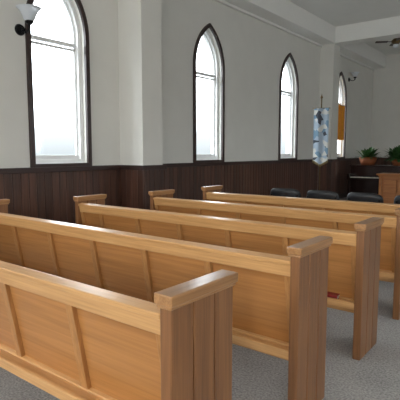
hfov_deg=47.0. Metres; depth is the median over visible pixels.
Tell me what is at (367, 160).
plant pot
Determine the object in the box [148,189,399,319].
pew
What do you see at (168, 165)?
trim
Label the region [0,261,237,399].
pew
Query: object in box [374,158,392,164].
trim
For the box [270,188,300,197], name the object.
chair
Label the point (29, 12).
wall sconce
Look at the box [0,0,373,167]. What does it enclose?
wall
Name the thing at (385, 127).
wall
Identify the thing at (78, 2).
window frame
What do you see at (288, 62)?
frame
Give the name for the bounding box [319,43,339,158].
pillar
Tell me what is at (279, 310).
pew
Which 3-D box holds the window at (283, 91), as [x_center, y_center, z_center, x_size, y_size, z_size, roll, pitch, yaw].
[1.935,-2.131,10.673,0.060,2.223,0.700,5,8,38]
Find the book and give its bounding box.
[327,291,339,298]
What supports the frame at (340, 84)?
attached to the wall at (255, 51)
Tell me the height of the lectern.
0.830 m
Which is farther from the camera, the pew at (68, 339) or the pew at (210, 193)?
the pew at (210, 193)
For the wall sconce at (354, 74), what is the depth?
13.28 m
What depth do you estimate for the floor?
2.84 m
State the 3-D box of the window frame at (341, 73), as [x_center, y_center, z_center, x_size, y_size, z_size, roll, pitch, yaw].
[3.967,-2.387,13.044,0.042,2.450,0.910,5,8,38]
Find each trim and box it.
[0,158,358,173]
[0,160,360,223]
[214,0,374,69]
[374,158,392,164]
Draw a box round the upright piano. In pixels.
[347,165,399,194]
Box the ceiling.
[288,0,399,54]
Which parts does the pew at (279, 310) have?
panel, panel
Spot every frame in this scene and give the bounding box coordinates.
[25,0,91,167]
[36,0,83,163]
[193,23,224,162]
[196,30,218,159]
[278,53,298,159]
[281,60,293,157]
[337,72,346,158]
[337,78,342,156]
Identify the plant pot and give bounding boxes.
[359,157,376,164]
[392,159,399,165]
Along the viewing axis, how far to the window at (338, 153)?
13.33 m
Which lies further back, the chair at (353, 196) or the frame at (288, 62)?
the frame at (288, 62)
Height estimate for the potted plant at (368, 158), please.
0.522 m
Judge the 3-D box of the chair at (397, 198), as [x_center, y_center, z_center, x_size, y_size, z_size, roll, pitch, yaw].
[2.574,0.353,5.489,0.460,0.859,0.484,4,7,34]
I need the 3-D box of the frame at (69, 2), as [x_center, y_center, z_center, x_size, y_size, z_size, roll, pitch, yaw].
[-1.850,-1.629,5.821,0.100,2.327,0.796,5,8,38]
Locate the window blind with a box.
[337,104,344,139]
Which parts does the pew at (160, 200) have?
panel, panel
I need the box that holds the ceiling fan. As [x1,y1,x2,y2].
[375,38,399,47]
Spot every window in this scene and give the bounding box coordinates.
[31,0,78,159]
[196,33,215,156]
[281,62,291,155]
[337,85,340,154]
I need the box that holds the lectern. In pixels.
[376,173,399,203]
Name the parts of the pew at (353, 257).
panel, panel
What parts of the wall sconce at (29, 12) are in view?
lamp shade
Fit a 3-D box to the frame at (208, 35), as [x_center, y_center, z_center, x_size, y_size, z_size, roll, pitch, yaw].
[0.063,-1.884,8.265,0.100,2.327,0.796,5,8,38]
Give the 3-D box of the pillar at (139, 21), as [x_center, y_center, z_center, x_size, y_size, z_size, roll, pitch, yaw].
[-0.846,-1.370,6.572,0.460,4.060,0.400,5,8,38]
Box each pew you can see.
[0,199,332,399]
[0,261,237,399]
[73,194,383,359]
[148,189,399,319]
[201,185,399,215]
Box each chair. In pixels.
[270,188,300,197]
[307,190,339,199]
[347,192,383,202]
[394,195,399,203]
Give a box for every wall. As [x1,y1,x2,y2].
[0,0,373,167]
[371,53,399,157]
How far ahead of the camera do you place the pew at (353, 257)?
3.27 m
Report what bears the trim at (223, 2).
attached to the wall at (255, 51)
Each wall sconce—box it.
[15,4,41,35]
[348,72,358,80]
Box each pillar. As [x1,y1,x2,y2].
[118,0,162,164]
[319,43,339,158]
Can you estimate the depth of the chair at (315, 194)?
5.91 m
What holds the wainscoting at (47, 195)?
attached to the wall at (255, 51)
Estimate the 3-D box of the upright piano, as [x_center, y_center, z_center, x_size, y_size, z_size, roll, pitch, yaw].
[4.923,-0.466,12.726,1.560,0.985,0.660,5,8,38]
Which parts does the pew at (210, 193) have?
panel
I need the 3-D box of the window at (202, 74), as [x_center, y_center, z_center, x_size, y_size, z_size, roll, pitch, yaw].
[0.055,-1.881,8.272,0.060,2.223,0.700,5,8,38]
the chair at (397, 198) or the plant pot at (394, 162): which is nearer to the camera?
the chair at (397, 198)
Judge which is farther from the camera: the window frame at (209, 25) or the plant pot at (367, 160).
the plant pot at (367, 160)
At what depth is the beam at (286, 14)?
10.28 m
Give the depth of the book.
3.13 m
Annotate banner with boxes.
[312,95,328,189]
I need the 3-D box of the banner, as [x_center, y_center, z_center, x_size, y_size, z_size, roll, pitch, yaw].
[2.824,-1.122,10.797,0.339,2.690,0.339,-4,7,-35]
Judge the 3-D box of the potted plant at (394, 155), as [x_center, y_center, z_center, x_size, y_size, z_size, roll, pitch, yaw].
[5.430,-1.216,12.398,1.120,0.573,1.043,1,6,11]
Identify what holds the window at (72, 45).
in the wall at (255, 51)
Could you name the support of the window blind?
attached to the wall at (255, 51)
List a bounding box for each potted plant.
[351,147,381,164]
[383,145,399,165]
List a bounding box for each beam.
[224,0,385,68]
[335,16,399,45]
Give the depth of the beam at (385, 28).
11.05 m
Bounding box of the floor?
[0,197,399,399]
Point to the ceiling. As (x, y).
(336, 13)
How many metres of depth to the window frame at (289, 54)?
10.54 m
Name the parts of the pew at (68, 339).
panel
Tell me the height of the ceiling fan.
0.470 m

